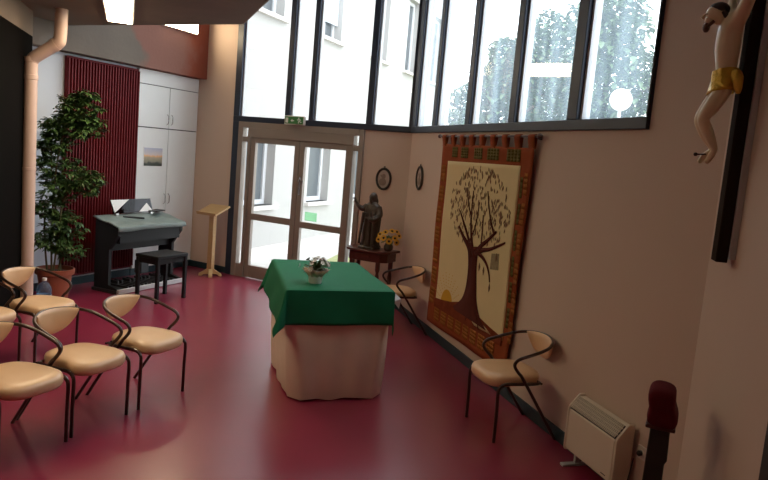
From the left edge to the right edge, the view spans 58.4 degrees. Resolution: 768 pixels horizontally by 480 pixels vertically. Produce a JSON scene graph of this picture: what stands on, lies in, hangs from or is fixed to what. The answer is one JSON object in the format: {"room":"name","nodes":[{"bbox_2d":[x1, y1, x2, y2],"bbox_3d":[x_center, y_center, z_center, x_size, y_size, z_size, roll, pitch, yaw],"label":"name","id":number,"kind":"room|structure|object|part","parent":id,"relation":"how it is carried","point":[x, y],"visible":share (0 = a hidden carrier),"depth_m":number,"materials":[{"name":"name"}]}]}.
{"room":"house of worship","nodes":[
{"label":"house of worship","id":0,"kind":"room"},
{"bbox_2d":[0,15,32,313],"bbox_3d":[-3.824,-0.611,6.717,0.280,2.985,1.900,3,7,-16],"label":"wall partition","id":1,"kind":"structure","parent":0,"point":[15,43],"depth_m":6.79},
{"bbox_2d":[0,0,32,35],"bbox_3d":[-3.686,-2.217,6.515,0.280,0.265,1.900,3,7,-16],"label":"trim","id":2,"kind":"structure","parent":1,"relation":"attached to","point":[16,12],"depth_m":6.81,"materials":[{"name":"beige paint"}]},
{"bbox_2d":[20,8,68,297],"bbox_3d":[-3.635,-0.806,7.328,0.428,3.252,0.141,4,7,-5],"label":"downpipe","id":3,"kind":"object","parent":1,"relation":"attached to","point":[55,44],"visible":0.99,"depth_m":7.23,"materials":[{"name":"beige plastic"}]},
{"bbox_2d":[32,46,138,282],"bbox_3d":[-5.305,-1.617,5.811,0.202,4.950,11.000,8,8,24],"label":"wall","id":4,"kind":"structure","parent":0,"point":[51,70],"depth_m":8.39,"materials":[{"name":"white paint"}]},
{"bbox_2d":[33,269,129,290],"bbox_3d":[-4.384,0.596,8.339,0.018,0.100,6.000,8,8,24],"label":"baseboard","id":5,"kind":"structure","parent":4,"relation":"attached to","point":[124,272],"depth_m":9.23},
{"bbox_2d":[61,55,139,275],"bbox_3d":[-3.771,-0.943,9.150,0.085,2.785,1.200,8,8,24],"label":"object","id":6,"kind":"object","parent":4,"relation":"attached to","point":[114,155],"visible":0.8,"depth_m":9.13,"materials":[{"name":"red fabric"}]},
{"bbox_2d":[102,0,134,23],"bbox_3d":[-2.576,-2.255,6.680,0.280,0.042,1.700,2,8,-21],"label":"ceiling lamp","id":7,"kind":"object","parent":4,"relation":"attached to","point":[120,11],"visible":1,"depth_m":6.71,"materials":[{"name":"beige"}]},
{"bbox_2d":[32,16,209,79],"bbox_3d":[-4.010,-2.776,7.876,0.200,1.055,6.000,8,8,24],"label":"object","id":8,"kind":"structure","parent":4,"relation":"attached to","point":[160,48],"depth_m":9.31,"materials":[{"name":"red concrete"}]},
{"bbox_2d":[20,0,268,24],"bbox_3d":[-2.270,-2.003,3.516,8.324,0.300,10.469,5,7,0],"label":"ceiling","id":9,"kind":"structure","parent":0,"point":[81,12],"depth_m":6.85,"materials":[{"name":"brown concrete"}]},
{"bbox_2d":[190,24,411,284],"bbox_3d":[-1.236,-1.787,9.929,3.844,4.950,0.200,9,8,29],"label":"wall","id":10,"kind":"structure","parent":0,"point":[216,94],"depth_m":10.47,"materials":[{"name":"paint"}]},
{"bbox_2d":[163,25,197,34],"bbox_3d":[-2.929,-3.146,9.887,0.058,0.240,0.740,8,8,24],"label":"wall lamp","id":11,"kind":"object","parent":10,"relation":"attached to","point":[193,29],"visible":0.29,"depth_m":9.99,"materials":[{"name":"beige"}]},
{"bbox_2d":[189,259,224,272],"bbox_3d":[-2.818,0.412,10.868,0.794,0.100,0.019,9,8,29],"label":"baseboard","id":12,"kind":"structure","parent":10,"relation":"attached to","point":[193,263],"depth_m":10.89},
{"bbox_2d":[225,0,421,273],"bbox_3d":[-0.922,-1.728,9.675,3.040,4.950,0.121,9,8,29],"label":"window","id":13,"kind":"structure","parent":10,"relation":"in","point":[380,5],"depth_m":9.67,"materials":[{"name":"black metal"}]},
{"bbox_2d":[284,115,305,125],"bbox_3d":[-1.268,-1.701,9.770,0.344,0.125,0.056,9,8,29],"label":"exit sign","id":14,"kind":"object","parent":13,"relation":"attached to","point":[290,120],"visible":1,"depth_m":9.74,"materials":[{"name":"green plastic"}]},
{"bbox_3d":[-1.280,-1.700,9.749,0.320,0.101,0.004,9,8,29],"label":"panel","id":15,"kind":"part","parent":14,"relation":"part of","materials":[{"name":"plastic"}]},
{"bbox_2d":[230,121,364,279],"bbox_3d":[-1.308,-0.479,9.954,2.210,2.345,0.144,9,8,29],"label":"door","id":16,"kind":"structure","parent":13,"relation":"attached to","point":[301,137],"depth_m":9.93,"materials":[{"name":"brown wood"}]},
{"bbox_3d":[-1.193,-0.773,9.818,0.111,0.260,0.062,9,8,29],"label":"handle","id":17,"kind":"part","parent":16,"relation":"part of","materials":[{"name":"metal"}]},
{"bbox_2d":[376,166,391,189],"bbox_3d":[-0.005,-0.827,9.178,0.240,0.323,0.032,9,8,29],"label":"picture","id":18,"kind":"object","parent":10,"relation":"attached to","point":[383,176],"visible":1,"depth_m":9.17,"materials":[{"name":"black wood"}]},
{"bbox_2d":[0,266,603,479],"bbox_3d":[-1.546,1.474,4.186,9.116,0.120,11.745,8,8,24],"label":"floor","id":19,"kind":"structure","parent":0,"point":[232,418],"depth_m":5.23,"materials":[{"name":"red plastic"}]},
{"bbox_2d":[0,282,21,360],"bbox_3d":[-3.385,0.691,5.658,0.587,0.764,0.551,8,8,21],"label":"armchair","id":20,"kind":"object","parent":19,"relation":"on","point":[6,314],"visible":0.96,"depth_m":5.79,"materials":[{"name":"beige leather"}]},
{"bbox_3d":[-3.324,0.619,5.627,0.470,0.111,0.456,8,8,21],"label":"seat","id":21,"kind":"part","parent":20,"relation":"part of","materials":[{"name":"leather"}]},
{"bbox_3d":[-3.262,0.823,5.872,0.395,0.457,0.051,7,7,13],"label":"leg","id":22,"kind":"part","parent":20,"relation":"part of","materials":[{"name":"metal"}]},
{"bbox_2d":[0,321,69,441],"bbox_3d":[-2.371,0.944,4.338,0.587,0.764,0.551,8,8,23],"label":"armchair","id":23,"kind":"object","parent":19,"relation":"on","point":[19,380],"visible":1,"depth_m":4.32,"materials":[{"name":"beige leather"}]},
{"bbox_3d":[-2.430,1.115,4.124,0.395,0.457,0.051,9,8,31],"label":"leg","id":24,"kind":"part","parent":23,"relation":"part of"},
{"bbox_3d":[-2.561,0.632,4.396,0.088,0.186,0.368,8,8,23],"label":"backrest","id":25,"kind":"part","parent":23,"relation":"part of","materials":[{"name":"leather"}]},
{"bbox_3d":[-2.311,0.872,4.304,0.470,0.111,0.456,8,8,23],"label":"seat","id":26,"kind":"part","parent":23,"relation":"part of","materials":[{"name":"beige leather"}]},
{"bbox_3d":[-2.365,1.019,4.620,0.393,0.546,0.028,8,8,22],"label":"leg","id":27,"kind":"part","parent":23,"relation":"part of","materials":[{"name":"black metal"}]},
{"bbox_3d":[-2.240,1.078,4.546,0.395,0.457,0.051,7,7,15],"label":"leg","id":28,"kind":"part","parent":23,"relation":"part of","materials":[{"name":"metal"}]},
{"bbox_2d":[0,266,78,362],"bbox_3d":[-3.115,0.652,6.149,0.587,0.764,0.551,7,7,17],"label":"armchair","id":29,"kind":"object","parent":19,"relation":"on","point":[13,277],"visible":0.84,"depth_m":6.11,"materials":[{"name":"beige leather"}]},
{"bbox_3d":[-3.294,0.772,5.951,0.393,0.546,0.028,7,8,19],"label":"leg","id":30,"kind":"part","parent":29,"relation":"part of","materials":[{"name":"metal"}]},
{"bbox_3d":[-3.315,0.343,6.183,0.088,0.186,0.368,7,7,17],"label":"backrest","id":31,"kind":"part","parent":29,"relation":"part of","materials":[{"name":"beige leather"}]},
{"bbox_3d":[-3.148,0.825,5.932,0.395,0.457,0.051,8,8,25],"label":"leg","id":32,"kind":"part","parent":29,"relation":"part of","materials":[{"name":"black metal"}]},
{"bbox_3d":[-3.053,0.580,6.122,0.470,0.111,0.456,7,7,17],"label":"seat","id":33,"kind":"part","parent":29,"relation":"part of","materials":[{"name":"beige leather"}]},
{"bbox_3d":[-3.007,0.782,6.372,0.395,0.457,0.051,6,7,9],"label":"leg","id":34,"kind":"part","parent":29,"relation":"part of","materials":[{"name":"metal"}]},
{"bbox_2d":[36,277,51,295],"bbox_3d":[-3.825,0.596,7.725,0.159,0.348,0.159,5,7,0],"label":"water bottle","id":35,"kind":"object","parent":19,"relation":"on","point":[43,278],"visible":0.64,"depth_m":7.75,"materials":[{"name":"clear plastic"}]},
{"bbox_2d":[34,88,109,297],"bbox_3d":[-3.728,-0.525,8.062,0.927,2.497,0.461,5,7,-3],"label":"potted plant","id":36,"kind":"object","parent":19,"relation":"on","point":[68,119],"visible":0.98,"depth_m":7.99,"materials":[{"name":"green plant"}]},
{"bbox_3d":[-3.929,0.516,8.190,0.440,0.372,0.440,5,7,0],"label":"pot","id":37,"kind":"part","parent":36,"relation":"part of","materials":[{"name":"ceramic"}]},
{"bbox_2d":[17,306,130,437],"bbox_3d":[-2.166,0.897,4.851,0.587,0.764,0.551,8,8,23],"label":"armchair","id":38,"kind":"object","parent":19,"relation":"on","point":[78,359],"visible":0.91,"depth_m":4.79,"materials":[{"name":"beige leather"}]},
{"bbox_3d":[-2.367,1.013,4.672,0.393,0.546,0.028,8,8,25],"label":"leg","id":39,"kind":"part","parent":38,"relation":"part of","materials":[{"name":"black metal"}]},
{"bbox_3d":[-2.225,1.068,4.637,0.395,0.457,0.051,9,8,31],"label":"leg","id":40,"kind":"part","parent":38,"relation":"part of","materials":[{"name":"black metal"}]},
{"bbox_3d":[-2.356,0.585,4.909,0.088,0.186,0.368,8,8,23],"label":"backrest","id":41,"kind":"part","parent":38,"relation":"part of","materials":[{"name":"beige leather"}]},
{"bbox_3d":[-2.106,0.825,4.817,0.470,0.111,0.456,8,8,23],"label":"seat","id":42,"kind":"part","parent":38,"relation":"part of","materials":[{"name":"beige leather"}]},
{"bbox_3d":[-2.160,0.972,5.133,0.393,0.546,0.028,8,8,22],"label":"leg","id":43,"kind":"part","parent":38,"relation":"part of","materials":[{"name":"black metal"}]},
{"bbox_3d":[-2.035,1.031,5.059,0.395,0.457,0.051,7,7,15],"label":"leg","id":44,"kind":"part","parent":38,"relation":"part of","materials":[{"name":"metal"}]},
{"bbox_2d":[85,294,186,409],"bbox_3d":[-1.919,0.848,5.409,0.587,0.764,0.551,8,8,23],"label":"armchair","id":45,"kind":"object","parent":19,"relation":"on","point":[147,340],"visible":0.99,"depth_m":5.33,"materials":[{"name":"beige leather"}]},
{"bbox_3d":[-2.120,0.964,5.231,0.393,0.546,0.028,8,8,25],"label":"leg","id":46,"kind":"part","parent":45,"relation":"part of","materials":[{"name":"black metal"}]},
{"bbox_3d":[-2.109,0.536,5.467,0.088,0.186,0.368,8,8,23],"label":"backrest","id":47,"kind":"part","parent":45,"relation":"part of","materials":[{"name":"beige leather"}]},
{"bbox_3d":[-1.978,1.018,5.195,0.395,0.457,0.051,9,8,31],"label":"leg","id":48,"kind":"part","parent":45,"relation":"part of","materials":[{"name":"black metal"}]},
{"bbox_3d":[-1.859,0.776,5.376,0.470,0.111,0.456,8,8,23],"label":"seat","id":49,"kind":"part","parent":45,"relation":"part of","materials":[{"name":"beige leather"}]},
{"bbox_3d":[-1.913,0.923,5.692,0.393,0.546,0.028,8,8,22],"label":"leg","id":50,"kind":"part","parent":45,"relation":"part of","materials":[{"name":"black metal"}]},
{"bbox_3d":[-1.788,0.982,5.617,0.395,0.457,0.051,7,7,15],"label":"leg","id":51,"kind":"part","parent":45,"relation":"part of","materials":[{"name":"metal"}]},
{"bbox_2d":[91,198,185,294],"bbox_3d":[-3.255,0.049,9.217,0.467,1.155,1.241,8,8,24],"label":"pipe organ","id":52,"kind":"object","parent":19,"relation":"on","point":[115,231],"visible":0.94,"depth_m":9.00,"materials":[{"name":"black laminate"}]},
{"bbox_3d":[-3.508,0.204,8.723,0.400,0.929,0.050,8,8,24],"label":"panel","id":53,"kind":"part","parent":52,"relation":"part of","materials":[{"name":"black laminate"}]},
{"bbox_2d":[111,199,128,211],"bbox_3d":[-3.469,-0.447,9.062,0.055,0.164,0.320,8,8,24],"label":"sheet","id":54,"kind":"object","parent":52,"relation":"on","point":[117,204],"visible":1,"depth_m":9.01,"materials":[{"name":"white paper"}]},
{"bbox_3d":[-3.317,0.595,9.293,0.430,0.045,1.220,8,8,24],"label":"board","id":55,"kind":"part","parent":52,"relation":"part of","materials":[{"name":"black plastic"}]},
{"bbox_3d":[-3.278,-0.038,9.228,0.030,0.280,1.095,8,8,24],"label":"knee panel","id":56,"kind":"part","parent":52,"relation":"part of","materials":[{"name":"black laminate"}]},
{"bbox_2d":[139,203,151,211],"bbox_3d":[-3.286,-0.453,9.452,0.039,0.114,0.260,8,8,24],"label":"sheet","id":57,"kind":"object","parent":52,"relation":"on","point":[146,207],"visible":1,"depth_m":9.46,"materials":[{"name":"white paper"}]},
{"bbox_3d":[-3.105,0.613,9.198,0.035,0.060,1.220,8,8,24],"label":"rail","id":58,"kind":"part","parent":52,"relation":"part of","materials":[{"name":"grey metal"}]},
{"bbox_2d":[148,209,164,211],"bbox_3d":[-3.183,-0.413,9.612,0.140,0.014,0.260,6,7,7],"label":"folder","id":59,"kind":"object","parent":52,"relation":"on","point":[153,210],"visible":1,"depth_m":9.55,"materials":[{"name":"black plastic"}]},
{"bbox_3d":[-3.037,0.113,9.762,0.400,0.929,0.050,8,8,24],"label":"panel","id":60,"kind":"part","parent":52,"relation":"part of","materials":[{"name":"black laminate"}]},
{"bbox_2d":[135,249,187,303],"bbox_3d":[-2.794,0.452,8.623,0.360,0.585,0.540,8,8,24],"label":"bench","id":61,"kind":"object","parent":19,"relation":"on","point":[159,257],"visible":0.91,"depth_m":8.46,"materials":[{"name":"black wood"}]},
{"bbox_3d":[-3.037,0.471,8.465,0.040,0.545,0.040,8,8,24],"label":"leg","id":62,"kind":"part","parent":61,"relation":"part of","materials":[{"name":"black laminate"}]},
{"bbox_3d":[-2.756,0.511,8.341,0.040,0.545,0.040,8,8,24],"label":"leg","id":63,"kind":"part","parent":61,"relation":"part of","materials":[{"name":"black laminate"}]},
{"bbox_3d":[-2.771,0.182,8.589,0.360,0.040,0.540,8,8,24],"label":"seat","id":64,"kind":"part","parent":61,"relation":"part of","materials":[{"name":"black laminate"}]},
{"bbox_3d":[-2.836,0.432,8.910,0.040,0.545,0.040,8,8,24],"label":"leg","id":65,"kind":"part","parent":61,"relation":"part of","materials":[{"name":"black laminate"}]},
{"bbox_3d":[-2.554,0.472,8.786,0.040,0.545,0.040,8,8,24],"label":"leg","id":66,"kind":"part","parent":61,"relation":"part of","materials":[{"name":"black laminate"}]},
{"bbox_2d":[129,68,198,274],"bbox_3d":[-3.262,-0.989,10.286,0.087,2.940,1.264,8,8,24],"label":"tall cabinet","id":67,"kind":"object","parent":19,"relation":"on","point":[168,103],"visible":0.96,"depth_m":10.27,"materials":[{"name":"white laminate"}]},
{"bbox_3d":[-3.426,-0.615,10.043,0.020,2.023,0.625,8,8,24],"label":"door","id":68,"kind":"part","parent":67,"relation":"part of","materials":[{"name":"white laminate"}]},
{"bbox_2d":[143,147,162,166],"bbox_3d":[-3.356,-1.206,9.979,0.005,0.276,0.390,8,8,24],"label":"print","id":69,"kind":"object","parent":67,"relation":"attached to","point":[152,156],"visible":1,"depth_m":9.97,"materials":[{"name":"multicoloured paper"}]},
{"bbox_3d":[-3.314,-1.921,9.879,0.020,0.590,0.625,8,8,24],"label":"door","id":70,"kind":"part","parent":67,"relation":"part of","materials":[{"name":"white laminate"}]},
{"bbox_3d":[-3.164,-0.665,10.620,0.020,2.023,0.625,8,8,24],"label":"door","id":71,"kind":"part","parent":67,"relation":"part of","materials":[{"name":"white laminate"}]},
{"bbox_3d":[-3.052,-1.971,10.456,0.020,0.590,0.625,8,8,24],"label":"door","id":72,"kind":"part","parent":67,"relation":"part of","materials":[{"name":"white laminate"}]},
{"bbox_2d":[196,204,229,277],"bbox_3d":[-2.587,0.010,10.305,0.380,1.073,0.321,9,8,29],"label":"lectern","id":73,"kind":"object","parent":19,"relation":"on","point":[213,210],"visible":1,"depth_m":10.28,"materials":[{"name":"brown wood"}]},
{"bbox_3d":[-2.588,0.041,10.313,0.090,0.930,0.070,9,8,29],"label":"post","id":74,"kind":"part","parent":73,"relation":"part of","materials":[{"name":"brown wood"}]},
{"bbox_2d":[271,294,400,399],"bbox_3d":[-0.477,0.783,6.192,0.995,0.922,1.370,3,7,-14],"label":"tablecloth","id":75,"kind":"object","parent":19,"relation":"on","point":[309,361],"visible":0.54,"depth_m":5.60,"materials":[{"name":"beige fabric"}]},
{"bbox_2d":[258,259,394,337],"bbox_3d":[-0.553,0.484,6.134,1.005,0.377,1.626,3,7,-15],"label":"tablecloth","id":76,"kind":"object","parent":75,"relation":"on","point":[349,294],"visible":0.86,"depth_m":5.55,"materials":[{"name":"fabric"}]},
{"bbox_2d":[299,256,330,283],"bbox_3d":[-0.555,0.241,5.646,0.255,0.226,0.244,9,8,29],"label":"flower pot","id":77,"kind":"object","parent":76,"relation":"on","point":[315,272],"visible":1,"depth_m":5.60,"materials":[{"name":"white ceramic"}]},
{"bbox_3d":[-0.563,0.299,5.647,0.144,0.108,0.144,5,7,0],"label":"pot","id":78,"kind":"part","parent":77,"relation":"part of","materials":[{"name":"ceramic"}]},
{"bbox_2d":[346,244,399,284],"bbox_3d":[-0.205,0.524,8.766,0.650,0.845,0.390,9,8,29],"label":"console table","id":79,"kind":"object","parent":19,"relation":"on","point":[378,256],"visible":0.46,"depth_m":8.58,"materials":[{"name":"red wood"}]},
{"bbox_3d":[-0.270,0.197,8.587,0.200,0.055,0.010,9,8,29],"label":"drawer","id":80,"kind":"part","parent":79,"relation":"part of","materials":[{"name":"red wood"}]},
{"bbox_2d":[354,192,382,249],"bbox_3d":[-0.177,-0.253,8.719,0.374,0.707,0.300,9,8,29],"label":"robed statue","id":81,"kind":"object","parent":79,"relation":"on","point":[371,217],"visible":0.97,"depth_m":8.63,"materials":[{"name":"brown wood"}]},
{"bbox_3d":[-0.105,0.621,8.608,0.060,0.710,0.058,9,8,29],"label":"leg","id":82,"kind":"part","parent":79,"relation":"part of","materials":[{"name":"red wood"}]},
{"bbox_2d":[376,229,401,251],"bbox_3d":[0.052,-0.003,8.576,0.305,0.286,0.201,8,8,20],"label":"flower bouquet","id":83,"kind":"object","parent":79,"relation":"on","point":[388,240],"visible":1,"depth_m":8.55,"materials":[{"name":"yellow plant"}]},
{"bbox_3d":[0.056,0.612,8.793,0.060,0.710,0.058,9,8,29],"label":"leg","id":84,"kind":"part","parent":79,"relation":"part of","materials":[{"name":"red wood"}]},
{"bbox_2d":[382,266,426,334],"bbox_3d":[0.179,0.689,8.098,0.587,0.764,0.551,3,8,-18],"label":"armchair","id":85,"kind":"object","parent":19,"relation":"on","point":[404,292],"visible":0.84,"depth_m":7.98,"materials":[{"name":"beige leather"}]},
{"bbox_3d":[0.186,0.765,8.380,0.393,0.546,0.028,3,7,-16],"label":"leg","id":86,"kind":"part","parent":85,"relation":"part of","materials":[{"name":"black metal"}]},
{"bbox_3d":[0.130,0.608,8.070,0.470,0.111,0.456,3,8,-18],"label":"seat","id":87,"kind":"part","parent":85,"relation":"part of","materials":[{"name":"leather"}]},
{"bbox_3d":[0.337,0.838,7.902,0.393,0.546,0.028,2,8,-19],"label":"leg","id":88,"kind":"part","parent":85,"relation":"part of","materials":[{"name":"black metal"}]},
{"bbox_3d":[0.427,0.418,8.135,0.088,0.186,0.368,3,8,-18],"label":"backrest","id":89,"kind":"part","parent":85,"relation":"part of","materials":[{"name":"leather"}]},
{"bbox_2d":[465,330,554,442],"bbox_3d":[0.991,1.105,5.349,0.587,0.764,0.551,3,8,-18],"label":"armchair","id":90,"kind":"object","parent":19,"relation":"on","point":[500,373],"visible":1,"depth_m":5.22,"materials":[{"name":"beige leather"}]},
{"bbox_3d":[0.859,1.215,5.570,0.395,0.457,0.051,4,7,-10],"label":"leg","id":91,"kind":"part","parent":90,"relation":"part of","materials":[{"name":"metal"}]},
{"bbox_3d":[0.943,1.024,5.321,0.470,0.111,0.456,3,8,-18],"label":"seat","id":92,"kind":"part","parent":90,"relation":"part of","materials":[{"name":"beige leather"}]},
{"bbox_3d":[0.998,1.181,5.632,0.393,0.546,0.028,3,7,-16],"label":"leg","id":93,"kind":"part","parent":90,"relation":"part of","materials":[{"name":"black metal"}]},
{"bbox_3d":[0.998,1.282,5.132,0.395,0.457,0.051,1,8,-26],"label":"leg","id":94,"kind":"part","parent":90,"relation":"part of","materials":[{"name":"black metal"}]},
{"bbox_3d":[1.150,1.254,5.153,0.393,0.546,0.028,2,8,-19],"label":"leg","id":95,"kind":"part","parent":90,"relation":"part of","materials":[{"name":"black metal"}]},
{"bbox_3d":[1.240,0.834,5.386,0.088,0.186,0.368,3,8,-18],"label":"backrest","id":96,"kind":"part","parent":90,"relation":"part of","materials":[{"name":"beige leather"}]},
{"bbox_2d":[560,393,635,479],"bbox_3d":[1.411,1.368,4.576,0.190,0.495,0.634,3,7,-16],"label":"heater","id":97,"kind":"object","parent":19,"relation":"on","point":[603,441],"visible":1,"depth_m":4.51,"materials":[{"name":"beige metal"}]},
{"bbox_3d":[1.369,1.360,4.591,0.004,0.270,0.524,3,7,-16],"label":"panel","id":98,"kind":"part","parent":97,"relation":"part of","materials":[{"name":"beige metal"}]},
{"bbox_2d":[571,396,624,437],"bbox_3d":[1.416,1.171,4.576,0.070,0.082,0.530,3,7,-16],"label":"grille","id":99,"kind":"object","parent":97,"relation":"attached to","point":[591,413],"depth_m":4.55,"materials":[{"name":"beige metal"}]},
{"bbox_2d":[642,380,678,479],"bbox_3d":[1.330,1.226,3.410,0.200,1.053,0.300,8,8,24],"label":"post","id":100,"kind":"object","parent":19,"relation":"on","point":[662,413],"visible":1,"depth_m":3.28,"materials":[{"name":"black wood"}]},
{"bbox_3d":[1.310,1.320,3.400,0.105,0.865,0.150,8,8,24],"label":"post","id":101,"kind":"part","parent":100,"relation":"part of","materials":[{"name":"black wood"}]},
{"bbox_3d":[1.357,0.889,3.359,0.134,0.018,0.218,8,8,24],"label":"pad trim","id":102,"kind":"part","parent":100,"relation":"part of","materials":[{"name":"red fabric"}]},
{"bbox_2d":[399,0,740,479],"bbox_3d":[1.238,-1.124,6.351,0.220,4.950,5.469,3,7,-17],"label":"wall","id":103,"kind":"structure","parent":0,"point":[617,238],"depth_m":4.59,"materials":[{"name":"paint"}]},
{"bbox_2d":[415,164,423,189],"bbox_3d":[0.442,-0.784,8.549,0.032,0.323,0.240,3,7,-17],"label":"picture","id":104,"kind":"object","parent":103,"relation":"attached to","point":[419,173],"visible":1,"depth_m":8.54,"materials":[{"name":"black wood"}]},
{"bbox_2d":[438,133,542,139],"bbox_3d":[0.970,-1.011,6.711,0.079,0.052,2.384,3,7,-16],"label":"rod","id":105,"kind":"object","parent":103,"relation":"attached to","point":[539,136],"visible":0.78,"depth_m":6.31,"materials":[{"name":"red wood"}]},
{"bbox_2d":[427,134,537,358],"bbox_3d":[0.875,0.025,6.821,0.046,2.131,2.155,3,7,-17],"label":"tapestry","id":106,"kind":"object","parent":105,"relation":"hanging from","point":[484,191],"visible":1,"depth_m":6.62,"materials":[{"name":"fabric"}]},
{"bbox_3d":[0.876,0.033,6.823,0.029,1.605,1.695,3,7,-16],"label":"panel","id":107,"kind":"part","parent":106,"relation":"part of","materials":[{"name":"beige fabric"}]},
{"bbox_2d":[396,306,604,479],"bbox_3d":[0.917,1.268,6.623,0.023,0.100,5.460,3,7,-17],"label":"baseboard","id":108,"kind":"structure","parent":103,"relation":"attached to","point":[529,411],"depth_m":6.09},
{"bbox_2d":[411,0,665,132],"bbox_3d":[1.169,-2.334,6.500,0.121,2.605,4.800,3,7,-16],"label":"window","id":109,"kind":"structure","parent":103,"relation":"in","point":[590,11],"depth_m":6.10,"materials":[{"name":"black metal"}]},
{"bbox_2d":[636,444,646,461],"bbox_3d":[1.596,1.328,4.278,0.044,0.084,0.084,3,7,-17],"label":"wall socket","id":110,"kind":"object","parent":103,"relation":"attached to","point":[641,452],"visible":0.89,"depth_m":4.27,"materials":[{"name":"white plastic"}]},
{"bbox_2d":[677,25,767,479],"bbox_3d":[1.137,-0.360,0.217,0.200,4.950,7.200,7,7,13],"label":"wall","id":111,"kind":"structure","parent":0,"point":[726,422],"depth_m":3.16,"materials":[{"name":"paint"}]},
{"bbox_2d":[693,0,767,262],"bbox_3d":[1.621,-0.787,3.215,0.295,1.800,0.869,7,7,13],"label":"crucifix","id":112,"kind":"object","parent":111,"relation":"attached to","point":[745,81],"visible":1,"depth_m":3.26,"materials":[{"name":"brown wood"}]},
{"bbox_2d":[758,423,767,479],"bbox_3d":[1.393,0.773,2.439,0.045,2.200,0.145,7,7,13],"label":"trim","id":113,"kind":"structure","parent":111,"relation":"attached to","point":[763,475],"depth_m":2.48,"materials":[{"name":"black wood"}]},
{"label":"outside","id":114,"kind":"structure","parent":0,"visible":0},
{"bbox_2d":[251,240,350,267],"bbox_3d":[10.193,-1.823,39.573,100.000,0.180,60.800,5,7,0],"label":"ground","id":115,"kind":"structure","parent":114,"point":[328,251],"depth_m":14.07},
{"bbox_2d":[327,253,348,261],"bbox_3d":[19.422,0.572,26.067,41.200,0.015,28.000,5,7,0],"label":"lawn","id":116,"kind":"structure","parent":115,"relation":"on","point":[334,258],"depth_m":13.65,"materials":[{"name":"green plant"}]},
{"bbox_2d":[449,33,551,124],"bbox_3d":[4.478,-4.362,26.564,3.884,7.134,3.665,1,8,-26],"label":"tree","id":117,"kind":"object","parent":116,"relation":"on","point":[498,73],"visible":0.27,"depth_m":25.86,"materials":[{"name":"green plant"}]},
{"bbox_2d":[542,0,655,119],"bbox_3d":[8.338,-4.917,26.042,4.555,9.012,3.992,8,8,21],"label":"tree","id":118,"kind":"object","parent":116,"relation":"on","point":[612,39],"visible":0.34,"depth_m":25.04,"materials":[{"name":"green plant"}]},
{"bbox_2d":[239,0,459,261],"bbox_3d":[-3.716,-4.881,18.544,8.220,9.100,13.300,8,8,20],"label":"neighbouring building","id":119,"kind":"structure","parent":115,"relation":"on","point":[349,24],"depth_m":14.93,"materials":[{"name":"white paint"}]},
{"bbox_3d":[-2.466,-1.322,12.626,0.010,1.170,0.820,8,8,20],"label":"pane","id":120,"kind":"part","parent":119,"relation":"part of","materials":[{"name":"grey glass"}]},
{"bbox_3d":[-2.359,-0.598,12.652,0.280,0.070,1.160,8,8,20],"label":"sill","id":121,"kind":"part","parent":119,"relation":"part of","materials":[{"name":"grey stone"}]},
{"bbox_3d":[-2.147,-5.029,12.159,0.010,1.770,0.820,8,8,20],"label":"pane","id":122,"kind":"part","parent":119,"relation":"part of","materials":[{"name":"glass"}]},
{"bbox_3d":[-2.066,-4.008,12.222,0.280,0.070,1.160,8,8,20],"label":"sill","id":123,"kind":"part","parent":119,"relation":"part of","materials":[{"name":"grey stone"}]},
{"bbox_3d":[-1.599,-1.528,14.855,0.010,1.170,0.820,8,8,20],"label":"pane","id":124,"kind":"part","parent":119,"relation":"part of","materials":[{"name":"grey glass"}]},
{"bbox_3d":[-1.492,-0.804,14.880,0.280,0.070,1.160,8,8,20],"label":"sill","id":125,"kind":"part","parent":119,"relation":"part of","materials":[{"name":"concrete"}]},
{"bbox_3d":[-1.245,-5.244,14.481,0.010,1.770,0.820,8,8,20],"label":"pane","id":126,"kind":"part","parent":119,"relation":"part of","materials":[{"name":"glass"}]},
{"bbox_2d":[325,0,338,26],"bbox_3d":[-1.137,-5.404,14.424,0.040,1.600,0.960,8,8,20],"label":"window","id":127,"kind":"structure","parent":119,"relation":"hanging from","point":[332,6],"depth_m":14.68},
{"bbox_3d":[-1.163,-4.223,14.543,0.280,0.070,1.160,8,8,20],"label":"sill","id":128,"kind":"part","parent":119,"relation":"part of","materials":[{"name":"grey stone"}]},
{"bbox_3d":[-0.733,-1.734,17.083,0.010,1.170,0.820,8,8,20],"label":"pane","id":129,"kind":"part","parent":119,"relation":"part of","materials":[{"name":"glass"}]},
{"bbox_3d":[-0.171,-4.460,17.097,0.280,0.070,1.160,8,8,20],"label":"sill","id":130,"kind":"part","parent":119,"relation":"part of","materials":[{"name":"grey stone"}]},
{"bbox_3d":[0.677,-4.662,19.279,0.280,0.070,1.160,8,8,20],"label":"sill","id":131,"kind":"part","parent":119,"relation":"part of","materials":[{"name":"concrete"}]},
{"bbox_3d":[0.596,-5.682,19.216,0.010,1.770,0.820,8,8,20],"label":"pane","id":132,"kind":"part","parent":119,"relation":"part of","materials":[{"name":"glass"}]},
{"bbox_3d":[1.462,-5.889,21.445,0.010,1.770,0.820,8,8,20],"label":"pane","id":133,"kind":"part","parent":119,"relation":"part of","materials":[{"name":"glass"}]},
{"bbox_2d":[448,89,481,124],"bbox_3d":[3.907,-5.606,39.517,4.132,6.274,3.738,5,7,0],"label":"tree","id":134,"kind":"object","parent":115,"relation":"on","point":[450,120],"visible":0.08,"depth_m":38.67,"materials":[{"name":"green plant"}]},
{"bbox_2d":[501,8,576,121],"bbox_3d":[8.471,-7.074,37.312,4.838,10.488,4.135,6,7,10],"label":"tree","id":135,"kind":"object","parent":115,"relation":"on","point":[555,40],"visible":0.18,"depth_m":36.16,"materials":[{"name":"green plant"}]},
{"bbox_2d":[609,89,631,117],"bbox_3d":[4.582,-1.110,13.922,0.440,3.844,0.440,5,7,0],"label":"globe lamp","id":136,"kind":"object","parent":115,"relation":"on","point":[620,100],"visible":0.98,"depth_m":13.56,"materials":[{"name":"white glass"}]}
]}

